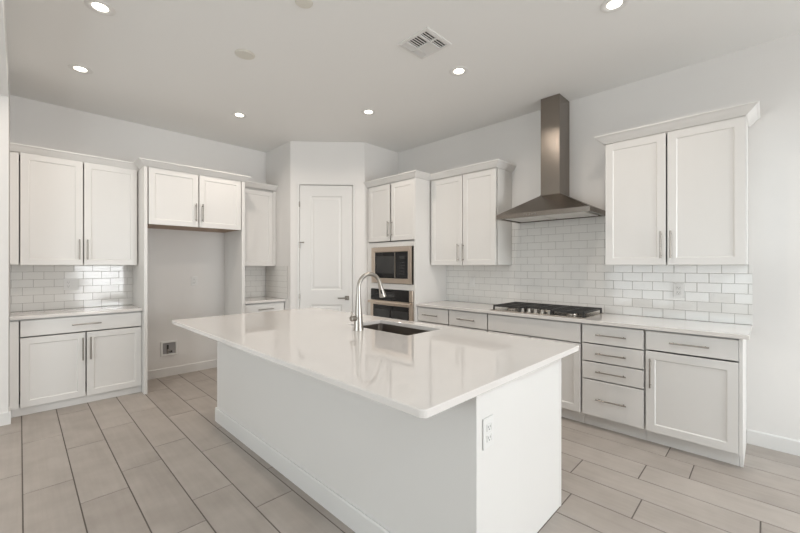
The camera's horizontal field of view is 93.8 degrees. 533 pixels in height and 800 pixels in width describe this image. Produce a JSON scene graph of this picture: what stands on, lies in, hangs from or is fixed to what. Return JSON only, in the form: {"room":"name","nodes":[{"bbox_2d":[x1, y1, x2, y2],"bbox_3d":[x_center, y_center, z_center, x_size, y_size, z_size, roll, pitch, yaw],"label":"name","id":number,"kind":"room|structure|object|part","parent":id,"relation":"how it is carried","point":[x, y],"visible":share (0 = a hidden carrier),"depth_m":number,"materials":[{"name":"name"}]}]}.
{"room":"kitchen","nodes":[
{"label":"kitchen","id":0,"kind":"room"},
{"bbox_2d":[0,0,8,96],"bbox_3d":[-0.515,-1.620,-1.995,11.535,0.320,3.433,0,0,45],"label":"ceiling","id":1,"kind":"structure","parent":0,"point":[4,70],"depth_m":2.66,"materials":[{"name":"white paint"}]},
{"bbox_2d":[0,86,9,425],"bbox_3d":[-4.774,-0.154,2.267,0.642,3.049,3.333,0,0,45],"label":"wall","id":2,"kind":"structure","parent":0,"point":[4,100],"depth_m":3.22,"materials":[{"name":"white paint"}]},
{"bbox_2d":[9,407,10,423],"bbox_3d":[-3.436,1.316,3.297,0.178,0.108,0.013,0,0,45],"label":"baseboard","id":3,"kind":"structure","parent":2,"relation":"attached to","point":[9,407],"depth_m":3.24,"materials":[{"name":"white paint"}]},
{"bbox_2d":[10,95,265,370],"bbox_3d":[-2.533,-0.155,5.074,0.100,3.050,4.413,0,0,45],"label":"wall","id":4,"kind":"structure","parent":0,"point":[173,256],"depth_m":4.64,"materials":[{"name":"white paint"}]},
{"bbox_2d":[10,265,132,311],"bbox_3d":[-3.482,0.225,4.032,0.008,0.461,0.992,0,0,45],"label":"backsplash","id":5,"kind":"structure","parent":4,"relation":"attached to","point":[32,287],"depth_m":3.98,"materials":[{"name":"white tile"}]},
{"bbox_2d":[64,279,77,289],"bbox_3d":[-3.508,0.198,3.993,0.010,0.120,0.118,0,0,45],"label":"wall outlet","id":6,"kind":"object","parent":5,"relation":"attached to","point":[69,284],"visible":1,"depth_m":3.99,"materials":[{"name":"white plastic"}]},
{"bbox_2d":[10,142,138,264],"bbox_3d":[-3.353,-0.569,3.905,0.368,1.125,0.992,0,0,45],"label":"upper cabinet","id":7,"kind":"object","parent":4,"relation":"attached to","point":[65,210],"visible":0.99,"depth_m":3.77,"materials":[{"name":"white wood"}]},
{"bbox_3d":[-3.410,-0.535,3.677,0.019,1.058,0.451,0,0,45],"label":"door","id":8,"kind":"part","parent":7,"relation":"part of","materials":[{"name":"white paint"}]},
{"bbox_3d":[-3.242,-1.097,3.796,0.057,0.067,0.992,0,0,45],"label":"crown moulding","id":9,"kind":"part","parent":7,"relation":"part of","materials":[{"name":"white paint"}]},
{"bbox_3d":[-3.207,-0.165,3.844,0.036,0.205,0.012,0,0,45],"label":"handle","id":10,"kind":"part","parent":7,"relation":"part of","materials":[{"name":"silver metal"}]},
{"bbox_3d":[-3.086,-0.535,4.005,0.019,1.058,0.453,0,0,45],"label":"door","id":11,"kind":"part","parent":7,"relation":"part of","materials":[{"name":"white paint"}]},
{"bbox_2d":[161,340,176,356],"bbox_3d":[-2.865,1.025,4.647,0.024,0.180,0.180,0,0,45],"label":"water supply box","id":12,"kind":"object","parent":4,"relation":"attached to","point":[168,348],"visible":1,"depth_m":4.65,"materials":[{"name":"white plastic"}]},
{"bbox_3d":[-2.873,1.025,4.655,0.002,0.135,0.135,0,0,45],"label":"plate","id":13,"kind":"part","parent":12,"relation":"part of","materials":[{"name":"grey plastic"}]},
{"bbox_2d":[147,359,216,379],"bbox_3d":[-2.761,1.316,4.762,0.013,0.108,0.998,0,0,45],"label":"baseboard","id":14,"kind":"structure","parent":4,"relation":"attached to","point":[175,370],"depth_m":4.74,"materials":[{"name":"white paint"}]},
{"bbox_2d":[245,266,265,297],"bbox_3d":[-2.186,0.230,5.349,0.008,0.451,0.550,0,0,45],"label":"backsplash","id":15,"kind":"structure","parent":4,"relation":"attached to","point":[255,276],"depth_m":5.43,"materials":[{"name":"white tile"}]},
{"bbox_2d":[236,180,277,265],"bbox_3d":[-2.054,-0.564,5.225,0.368,1.135,0.559,0,0,45],"label":"upper cabinet","id":16,"kind":"object","parent":4,"relation":"attached to","point":[260,205],"visible":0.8,"depth_m":5.17,"materials":[{"name":"white wood"}]},
{"bbox_3d":[-1.943,-1.097,5.116,0.057,0.067,0.559,0,0,45],"label":"crown moulding","id":17,"kind":"part","parent":16,"relation":"part of","materials":[{"name":"white paint"}]},
{"bbox_3d":[-1.983,-0.515,5.127,0.019,1.039,0.502,0,0,45],"label":"door","id":18,"kind":"part","parent":16,"relation":"part of","materials":[{"name":"white paint"}]},
{"bbox_2d":[266,142,289,309],"bbox_3d":[-1.699,-0.155,5.339,0.715,3.050,0.100,0,0,45],"label":"wall","id":19,"kind":"structure","parent":0,"point":[277,159],"depth_m":5.21,"materials":[{"name":"white paint"}]},
{"bbox_2d":[266,266,286,298],"bbox_3d":[-1.765,0.230,5.327,0.636,0.451,0.008,0,0,45],"label":"backsplash","id":20,"kind":"structure","parent":19,"relation":"attached to","point":[276,276],"depth_m":5.31,"materials":[{"name":"white tile"}]},
{"bbox_2d":[290,141,364,314],"bbox_3d":[-0.983,-0.155,5.128,0.998,3.050,0.103,0,0,-3],"label":"wall","id":21,"kind":"structure","parent":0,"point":[313,162],"depth_m":5.08,"materials":[{"name":"white paint"}]},
{"bbox_2d":[297,182,354,312],"bbox_3d":[-1.001,0.123,5.070,0.778,2.494,0.011,0,0,-3],"label":"door frame","id":22,"kind":"structure","parent":21,"relation":"attached to","point":[298,183],"depth_m":5.06,"materials":[{"name":"white paint"}]},
{"bbox_2d":[299,185,352,312],"bbox_3d":[-1.008,0.136,5.076,0.723,2.452,0.092,0,0,-3],"label":"door","id":23,"kind":"structure","parent":21,"relation":"attached to","point":[326,211],"depth_m":5.09,"materials":[{"name":"white paint"}]},
{"bbox_2d":[365,143,397,314],"bbox_3d":[-0.291,-0.155,5.367,0.100,3.050,0.648,0,0,45],"label":"wall","id":24,"kind":"structure","parent":0,"point":[380,162],"depth_m":5.21,"materials":[{"name":"white paint"}]},
{"bbox_2d":[0,367,799,532],"bbox_3d":[0.685,1.410,-0.291,12.215,0.080,7.546,0,0,45],"label":"floor","id":25,"kind":"structure","parent":0,"point":[159,460],"depth_m":2.40,"materials":[{"name":"beige tile"}]},
{"bbox_2d":[9,311,141,417],"bbox_3d":[-3.297,0.928,3.850,0.524,0.883,0.992,0,0,45],"label":"base cabinet","id":26,"kind":"object","parent":25,"relation":"on","point":[65,361],"visible":0.93,"depth_m":3.66,"materials":[{"name":"white wood"}]},
{"bbox_3d":[-3.284,0.976,3.555,0.019,0.632,0.454,0,0,45],"label":"door","id":27,"kind":"part","parent":26,"relation":"part of","materials":[{"name":"white paint"}]},
{"bbox_2d":[9,305,142,319],"bbox_3d":[-3.301,0.471,3.854,0.514,0.030,0.992,0,0,45],"label":"countertop","id":28,"kind":"structure","parent":26,"relation":"on","point":[20,315],"depth_m":3.73,"materials":[{"name":"white stone"}]},
{"bbox_3d":[-3.120,0.574,3.722,0.019,0.148,0.921,0,0,45],"label":"drawer","id":29,"kind":"part","parent":26,"relation":"part of","materials":[{"name":"white paint"}]},
{"bbox_3d":[-3.119,0.818,3.684,0.036,0.222,0.012,0,0,45],"label":"handle","id":30,"kind":"part","parent":26,"relation":"part of","materials":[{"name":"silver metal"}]},
{"bbox_3d":[-3.098,0.574,3.705,0.036,0.012,0.225,0,0,45],"label":"handle","id":31,"kind":"part","parent":26,"relation":"part of","materials":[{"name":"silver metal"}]},
{"bbox_3d":[-3.077,0.818,3.726,0.036,0.222,0.012,0,0,45],"label":"handle","id":32,"kind":"part","parent":26,"relation":"part of","materials":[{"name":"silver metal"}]},
{"bbox_3d":[-2.958,0.976,3.887,0.019,0.632,0.457,0,0,45],"label":"door","id":33,"kind":"part","parent":26,"relation":"part of","materials":[{"name":"white paint"}]},
{"bbox_2d":[133,157,250,393],"bbox_3d":[-2.531,0.119,4.548,0.638,2.501,1.185,0,0,45],"label":"tall cabinet","id":34,"kind":"object","parent":25,"relation":"on","point":[170,199],"visible":0.85,"depth_m":4.34,"materials":[{"name":"white paint"}]},
{"bbox_3d":[-2.917,0.154,4.195,0.583,2.432,0.030,0,0,45],"label":"panel","id":35,"kind":"part","parent":34,"relation":"part of","materials":[{"name":"white paint"}]},
{"bbox_3d":[-2.529,-0.755,4.194,0.019,0.614,0.491,0,0,45],"label":"door","id":36,"kind":"part","parent":34,"relation":"part of","materials":[{"name":"white paint"}]},
{"bbox_3d":[-2.398,-1.097,4.417,0.264,0.067,1.185,0,0,45],"label":"crown moulding","id":37,"kind":"part","parent":34,"relation":"part of","materials":[{"name":"white paint"}]},
{"bbox_3d":[-2.179,-0.755,4.549,0.019,0.614,0.483,0,0,45],"label":"door","id":38,"kind":"part","parent":34,"relation":"part of","materials":[{"name":"white paint"}]},
{"bbox_3d":[-2.187,0.154,4.936,0.583,2.432,0.039,0,0,45],"label":"panel","id":39,"kind":"part","parent":34,"relation":"part of","materials":[{"name":"white paint"}]},
{"bbox_2d":[245,301,283,312],"bbox_3d":[-1.972,0.928,5.144,0.598,0.883,0.559,0,0,45],"label":"base cabinet","id":40,"kind":"object","parent":25,"relation":"on","point":[268,306],"visible":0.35,"depth_m":4.95,"materials":[{"name":"white wood"}]},
{"bbox_2d":[245,296,285,303],"bbox_3d":[-1.975,0.471,5.147,0.590,0.030,0.559,0,0,45],"label":"countertop","id":41,"kind":"structure","parent":40,"relation":"on","point":[250,300],"depth_m":5.05,"materials":[{"name":"white stone"}]},
{"bbox_2d":[215,341,560,532],"bbox_3d":[-0.327,0.928,2.716,2.690,0.884,0.996,0,0,45],"label":"kitchen island","id":42,"kind":"object","parent":25,"relation":"on","point":[376,467],"visible":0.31,"depth_m":1.88,"materials":[{"name":"white paint"}]},
{"bbox_3d":[-0.556,1.310,2.483,2.690,0.120,0.341,0,0,45],"label":"baseboard","id":43,"kind":"part","parent":42,"relation":"part of","materials":[{"name":"white paint"}]},
{"bbox_2d":[172,307,578,418],"bbox_3d":[-0.441,0.471,2.642,2.795,0.030,1.370,0,0,45],"label":"island countertop","id":44,"kind":"structure","parent":42,"relation":"on","point":[424,375],"depth_m":1.97,"materials":[{"name":"white stone"}]},
{"bbox_2d":[349,272,385,330],"bbox_3d":[-0.227,0.251,2.721,0.072,0.410,0.330,0,0,45],"label":"kitchen faucet","id":45,"kind":"object","parent":44,"relation":"on","point":[358,320],"visible":1,"depth_m":2.64,"materials":[{"name":"silver metal"}]},
{"bbox_3d":[-0.326,0.353,2.619,0.038,0.070,0.046,0,0,45],"label":"handle","id":46,"kind":"part","parent":45,"relation":"part of","materials":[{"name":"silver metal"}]},
{"bbox_2d":[363,323,428,334],"bbox_3d":[-0.058,0.596,2.803,0.671,0.220,0.381,0,0,45],"label":"sink","id":47,"kind":"object","parent":44,"relation":"in","point":[401,330],"visible":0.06,"depth_m":3.04,"materials":[{"name":"silver metal"}]},
{"bbox_2d":[483,414,492,450],"bbox_3d":[0.349,0.658,1.478,0.009,0.120,0.074,0,0,45],"label":"wall outlet","id":48,"kind":"object","parent":42,"relation":"attached to","point":[487,422],"visible":1,"depth_m":1.47,"materials":[{"name":"white plastic"}]},
{"bbox_2d":[487,433,491,442],"bbox_3d":[0.351,0.679,1.476,0.004,0.029,0.032,0,0,45],"label":"receptacle","id":49,"kind":"object","parent":48,"relation":"attached to","point":[489,435],"depth_m":1.48,"materials":[{"name":"grey plastic"}]},
{"bbox_2d":[487,423,491,431],"bbox_3d":[0.351,0.637,1.476,0.004,0.029,0.032,0,0,45],"label":"receptacle","id":50,"kind":"object","parent":48,"relation":"attached to","point":[489,425],"depth_m":1.48,"materials":[{"name":"grey plastic"}]},
{"bbox_3d":[0.697,0.928,1.927,0.020,0.884,0.614,0,0,45],"label":"panel","id":51,"kind":"part","parent":42,"relation":"part of","materials":[{"name":"white paint"}]},
{"bbox_3d":[0.915,0.928,2.133,0.001,0.884,0.019,0,0,45],"label":"corner trim","id":52,"kind":"part","parent":42,"relation":"part of","materials":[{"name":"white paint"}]},
{"bbox_2d":[364,170,445,321],"bbox_3d":[0.079,0.119,4.989,0.953,2.501,0.667,0,0,45],"label":"tall cabinet","id":53,"kind":"object","parent":25,"relation":"on","point":[399,213],"visible":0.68,"depth_m":4.70,"materials":[{"name":"white paint"}]},
{"bbox_3d":[-0.272,-0.683,4.954,0.406,0.730,0.019,0,0,45],"label":"door","id":54,"kind":"part","parent":53,"relation":"part of","materials":[{"name":"white paint"}]},
{"bbox_2d":[368,288,413,321],"bbox_3d":[0.037,0.643,4.953,0.769,0.670,0.580,0,0,45],"label":"wall oven","id":55,"kind":"object","parent":53,"relation":"in","point":[397,304],"visible":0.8,"depth_m":4.74,"materials":[{"name":"silver metal"}]},
{"bbox_3d":[-0.145,0.473,4.768,0.747,0.035,0.060,0,0,45],"label":"handle","id":56,"kind":"part","parent":55,"relation":"part of","materials":[{"name":"silver metal"}]},
{"bbox_3d":[-0.136,0.378,4.816,0.707,0.140,0.018,0,0,45],"label":"control panel","id":57,"kind":"part","parent":55,"relation":"part of","materials":[{"name":"black glass"}]},
{"bbox_3d":[-0.123,0.720,4.786,0.610,0.300,0.001,0,0,45],"label":"pane","id":58,"kind":"part","parent":55,"relation":"part of","materials":[{"name":"grey glass"}]},
{"bbox_3d":[-0.118,0.712,4.796,0.769,0.516,0.022,0,0,45],"label":"door","id":59,"kind":"part","parent":55,"relation":"part of","materials":[{"name":"silver metal"}]},
{"bbox_3d":[0.137,0.378,4.548,0.057,0.140,0.018,0,0,45],"label":"trim","id":60,"kind":"part","parent":55,"relation":"part of","materials":[{"name":"silver metal"}]},
{"bbox_3d":[-0.118,0.347,4.828,0.857,1.275,0.021,0,0,45],"label":"frame","id":61,"kind":"part","parent":53,"relation":"part of","materials":[{"name":"white paint"}]},
{"bbox_2d":[371,246,413,284],"bbox_3d":[0.058,0.000,4.975,0.766,0.516,0.520,0,0,45],"label":"microwave","id":62,"kind":"object","parent":53,"relation":"in","point":[393,265],"visible":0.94,"depth_m":4.75,"materials":[{"name":"silver metal"}]},
{"bbox_3d":[-0.183,-0.006,4.883,0.390,0.333,0.035,0,0,45],"label":"door","id":63,"kind":"part","parent":62,"relation":"part of","materials":[{"name":"black glass"}]},
{"bbox_3d":[0.032,-0.006,4.671,0.209,0.333,0.035,0,0,45],"label":"control panel","id":64,"kind":"part","parent":62,"relation":"part of","materials":[{"name":"black glass"}]},
{"bbox_3d":[-0.047,-1.097,4.861,0.953,0.067,0.309,0,0,45],"label":"crown moulding","id":65,"kind":"part","parent":53,"relation":"part of","materials":[{"name":"white paint"}]},
{"bbox_3d":[0.033,-0.683,4.653,0.395,0.730,0.019,0,0,45],"label":"door","id":66,"kind":"part","parent":53,"relation":"part of","materials":[{"name":"white paint"}]},
{"bbox_2d":[418,306,449,325],"bbox_3d":[0.566,0.928,4.550,0.464,0.883,0.610,0,0,45],"label":"base cabinet","id":67,"kind":"object","parent":25,"relation":"on","point":[437,316],"visible":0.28,"depth_m":4.35,"materials":[{"name":"white wood"}]},
{"bbox_3d":[0.383,0.964,4.365,0.453,0.588,0.019,0,0,45],"label":"door","id":68,"kind":"part","parent":67,"relation":"part of","materials":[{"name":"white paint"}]},
{"bbox_2d":[449,310,489,331],"bbox_3d":[0.909,0.928,4.212,0.498,0.883,0.610,0,0,45],"label":"base cabinet","id":69,"kind":"object","parent":25,"relation":"on","point":[478,321],"visible":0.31,"depth_m":4.01,"materials":[{"name":"white wood"}]},
{"bbox_3d":[0.727,0.964,4.026,0.484,0.588,0.019,0,0,45],"label":"door","id":70,"kind":"part","parent":69,"relation":"part of","materials":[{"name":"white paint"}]},
{"bbox_2d":[488,314,584,422],"bbox_3d":[1.413,0.928,3.715,0.915,0.883,0.610,0,0,45],"label":"base cabinet","id":71,"kind":"object","parent":25,"relation":"on","point":[535,328],"visible":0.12,"depth_m":3.32,"materials":[{"name":"white wood"}]},
{"bbox_3d":[1.069,0.964,3.690,0.446,0.588,0.019,0,0,45],"label":"door","id":72,"kind":"part","parent":71,"relation":"part of","materials":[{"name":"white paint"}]},
{"bbox_3d":[1.393,0.964,3.371,0.445,0.588,0.019,0,0,45],"label":"door","id":73,"kind":"part","parent":71,"relation":"part of","materials":[{"name":"white paint"}]},
{"bbox_2d":[416,300,751,339],"bbox_3d":[1.449,0.471,3.687,2.934,0.030,0.600,0,0,45],"label":"countertop","id":74,"kind":"structure","parent":71,"relation":"on","point":[727,330],"depth_m":3.06,"materials":[{"name":"white stone"}]},
{"bbox_2d":[490,302,602,318],"bbox_3d":[1.427,0.427,3.693,0.912,0.056,0.506,0,0,45],"label":"gas cooktop","id":75,"kind":"object","parent":74,"relation":"in","point":[580,312],"visible":1,"depth_m":3.58,"materials":[{"name":"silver metal"}]},
{"bbox_2d":[582,323,646,439],"bbox_3d":[1.904,0.928,3.232,0.461,0.883,0.610,0,0,45],"label":"base cabinet","id":76,"kind":"object","parent":25,"relation":"on","point":[614,357],"visible":0.88,"depth_m":3.03,"materials":[{"name":"white wood"}]},
{"bbox_3d":[1.703,1.109,3.027,0.222,0.012,0.036,0,0,45],"label":"handle","id":77,"kind":"part","parent":76,"relation":"part of","materials":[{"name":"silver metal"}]},
{"bbox_3d":[1.703,0.880,3.027,0.222,0.012,0.036,0,0,45],"label":"handle","id":78,"kind":"part","parent":76,"relation":"part of","materials":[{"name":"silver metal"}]},
{"bbox_3d":[1.703,0.729,3.027,0.222,0.012,0.036,0,0,45],"label":"handle","id":79,"kind":"part","parent":76,"relation":"part of","materials":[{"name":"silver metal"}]},
{"bbox_3d":[1.703,0.574,3.027,0.222,0.012,0.036,0,0,45],"label":"handle","id":80,"kind":"part","parent":76,"relation":"part of","materials":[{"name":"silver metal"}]},
{"bbox_3d":[1.722,1.109,3.046,0.447,0.298,0.019,0,0,45],"label":"drawer","id":81,"kind":"part","parent":76,"relation":"part of","materials":[{"name":"white paint"}]},
{"bbox_3d":[1.722,0.880,3.046,0.447,0.140,0.019,0,0,45],"label":"drawer","id":82,"kind":"part","parent":76,"relation":"part of","materials":[{"name":"white paint"}]},
{"bbox_3d":[1.722,0.729,3.046,0.447,0.142,0.019,0,0,45],"label":"drawer","id":83,"kind":"part","parent":76,"relation":"part of","materials":[{"name":"white paint"}]},
{"bbox_3d":[1.722,0.574,3.046,0.447,0.149,0.019,0,0,45],"label":"drawer","id":84,"kind":"part","parent":76,"relation":"part of","materials":[{"name":"white paint"}]},
{"bbox_2d":[646,329,745,466],"bbox_3d":[2.268,0.928,2.874,0.557,0.883,0.610,0,0,45],"label":"base cabinet","id":85,"kind":"object","parent":25,"relation":"on","point":[696,384],"visible":0.94,"depth_m":2.66,"materials":[{"name":"white wood"}]},
{"bbox_3d":[1.895,0.815,2.838,0.012,0.222,0.036,0,0,45],"label":"handle","id":86,"kind":"part","parent":85,"relation":"part of","materials":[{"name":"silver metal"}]},
{"bbox_3d":[2.062,0.570,2.674,0.228,0.012,0.036,0,0,45],"label":"handle","id":87,"kind":"part","parent":85,"relation":"part of","materials":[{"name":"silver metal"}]},
{"bbox_3d":[2.081,0.570,2.694,0.529,0.141,0.019,0,0,45],"label":"drawer","id":88,"kind":"part","parent":85,"relation":"part of","materials":[{"name":"white paint"}]},
{"bbox_3d":[2.473,0.928,2.698,0.018,0.883,0.574,0,0,45],"label":"panel","id":89,"kind":"part","parent":85,"relation":"part of","materials":[{"name":"white paint"}]},
{"bbox_2d":[5,0,799,152],"bbox_3d":[1.889,-1.730,0.932,12.215,0.100,4.113,0,0,45],"label":"ceiling","id":90,"kind":"structure","parent":0,"point":[170,65],"depth_m":2.99,"materials":[{"name":"white paint"}]},
{"bbox_2d":[68,64,92,73],"bbox_3d":[-2.731,-1.677,3.199,0.162,0.006,0.162,0,0,45],"label":"recessed light","id":91,"kind":"object","parent":90,"relation":"in","point":[80,69],"visible":1,"depth_m":3.20,"materials":[{"name":"white"}]},
{"bbox_2d":[84,0,115,15],"bbox_3d":[-1.948,-1.677,2.433,0.162,0.006,0.162,0,0,45],"label":"recessed light","id":92,"kind":"object","parent":90,"relation":"in","point":[100,7],"visible":1,"depth_m":2.43,"materials":[{"name":"white"}]},
{"bbox_2d":[232,112,246,117],"bbox_3d":[-1.791,-1.677,4.175,0.162,0.006,0.162,0,0,45],"label":"recessed light","id":93,"kind":"object","parent":90,"relation":"in","point":[235,114],"visible":1,"depth_m":4.17,"materials":[{"name":"white"}]},
{"bbox_2d":[235,49,254,59],"bbox_3d":[-1.231,-1.674,2.971,0.150,0.011,0.150,0,0,45],"label":"smoke detector","id":94,"kind":"object","parent":90,"relation":"attached to","point":[241,53],"visible":1,"depth_m":2.96,"materials":[{"name":"beige plastic"}]},
{"bbox_2d":[295,0,312,8],"bbox_3d":[-0.613,-1.674,2.385,0.110,0.011,0.110,0,0,45],"label":"smoke detector","id":95,"kind":"object","parent":90,"relation":"attached to","point":[305,4],"visible":1,"depth_m":2.38,"materials":[{"name":"beige plastic"}]},
{"bbox_2d":[361,109,375,114],"bbox_3d":[-0.344,-1.677,4.091,0.162,0.006,0.162,0,0,45],"label":"recessed light","id":96,"kind":"object","parent":90,"relation":"in","point":[365,111],"visible":1,"depth_m":4.09,"materials":[{"name":"white"}]},
{"bbox_2d":[397,27,451,58],"bbox_3d":[0.185,-1.674,2.834,0.300,0.011,0.287,0,0,45],"label":"ceiling vent","id":97,"kind":"object","parent":90,"relation":"in","point":[426,42],"visible":1,"depth_m":2.82,"materials":[{"name":"white metal"}]},
{"bbox_2d":[449,66,467,75],"bbox_3d":[0.508,-1.677,3.232,0.162,0.006,0.162,0,0,45],"label":"recessed light","id":98,"kind":"object","parent":90,"relation":"in","point":[459,70],"visible":1,"depth_m":3.23,"materials":[{"name":"white"}]},
{"bbox_2d":[600,0,628,12],"bbox_3d":[1.378,-1.677,2.405,0.162,0.006,0.162,0,0,45],"label":"recessed light","id":99,"kind":"object","parent":90,"relation":"in","point":[609,6],"visible":1,"depth_m":2.41,"materials":[{"name":"white"}]},
{"bbox_2d":[398,33,799,442],"bbox_3d":[3.332,-0.155,2.327,12.115,3.050,0.100,0,0,45],"label":"wall","id":100,"kind":"structure","parent":0,"point":[769,72],"depth_m":2.87,"materials":[{"name":"white paint"}]},
{"bbox_2d":[430,159,515,264],"bbox_3d":[0.825,-0.569,4.442,0.986,1.125,0.399,0,0,45],"label":"upper cabinet","id":101,"kind":"object","parent":100,"relation":"attached to","point":[465,229],"visible":0.98,"depth_m":4.25,"materials":[{"name":"white wood"}]},
{"bbox_3d":[0.561,-0.528,4.512,0.466,1.044,0.019,0,0,45],"label":"door","id":102,"kind":"part","parent":101,"relation":"part of","materials":[{"name":"white paint"}]},
{"bbox_3d":[0.825,-1.097,4.442,0.986,0.067,0.399,0,0,45],"label":"crown moulding","id":103,"kind":"part","parent":101,"relation":"part of","materials":[{"name":"white paint"}]},
{"bbox_3d":[0.886,-0.528,4.192,0.426,1.044,0.019,0,0,45],"label":"door","id":104,"kind":"part","parent":101,"relation":"part of","materials":[{"name":"white paint"}]},
{"bbox_2d":[496,93,604,222],"bbox_3d":[1.487,-1.077,3.721,0.904,1.204,0.498,0,0,45],"label":"range hood","id":105,"kind":"object","parent":100,"relation":"attached to","point":[554,202],"visible":0.99,"depth_m":3.70,"materials":[{"name":"silver metal"}]},
{"bbox_2d":[446,216,752,324],"bbox_3d":[1.657,-0.009,3.899,2.934,0.929,0.008,0,0,45],"label":"backsplash","id":106,"kind":"structure","parent":100,"relation":"attached to","point":[558,262],"depth_m":3.68,"materials":[{"name":"white tile"}]},
{"bbox_2d":[674,283,683,297],"bbox_3d":[2.371,0.210,3.183,0.074,0.120,0.009,0,0,45],"label":"wall outlet","id":107,"kind":"object","parent":106,"relation":"attached to","point":[678,287],"visible":1,"depth_m":3.18,"materials":[{"name":"white plastic"}]},
{"bbox_2d":[594,100,759,264],"bbox_3d":[2.218,-0.569,3.061,1.048,1.125,0.413,0,0,45],"label":"upper cabinet","id":108,"kind":"object","parent":100,"relation":"attached to","point":[679,197],"visible":1,"depth_m":2.91,"materials":[{"name":"white wood"}]},
{"bbox_3d":[1.962,-0.531,3.133,0.436,1.050,0.019,0,0,45],"label":"door","id":109,"kind":"part","parent":108,"relation":"part of","materials":[{"name":"white paint"}]},
{"bbox_3d":[2.076,-0.167,2.982,0.012,0.215,0.036,0,0,45],"label":"handle","id":110,"kind":"part","parent":108,"relation":"part of","materials":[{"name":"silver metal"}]},
{"bbox_3d":[2.123,-0.167,2.936,0.012,0.215,0.036,0,0,45],"label":"handle","id":111,"kind":"part","parent":108,"relation":"part of","materials":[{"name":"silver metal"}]},
{"bbox_3d":[2.218,-1.097,3.061,1.048,0.067,0.413,0,0,45],"label":"crown moulding","id":112,"kind":"part","parent":108,"relation":"part of","materials":[{"name":"white paint"}]},
{"bbox_3d":[2.287,-0.531,2.813,0.455,1.050,0.019,0,0,45],"label":"door","id":113,"kind":"part","parent":108,"relation":"part of","materials":[{"name":"white paint"}]},
{"bbox_2d":[747,429,799,455],"bbox_3d":[5.037,1.316,0.569,6.619,0.108,0.013,0,0,45],"label":"baseboard","id":114,"kind":"structure","parent":100,"relation":"attached to","point":[774,442],"depth_m":2.78,"materials":[{"name":"white paint"}]}
]}

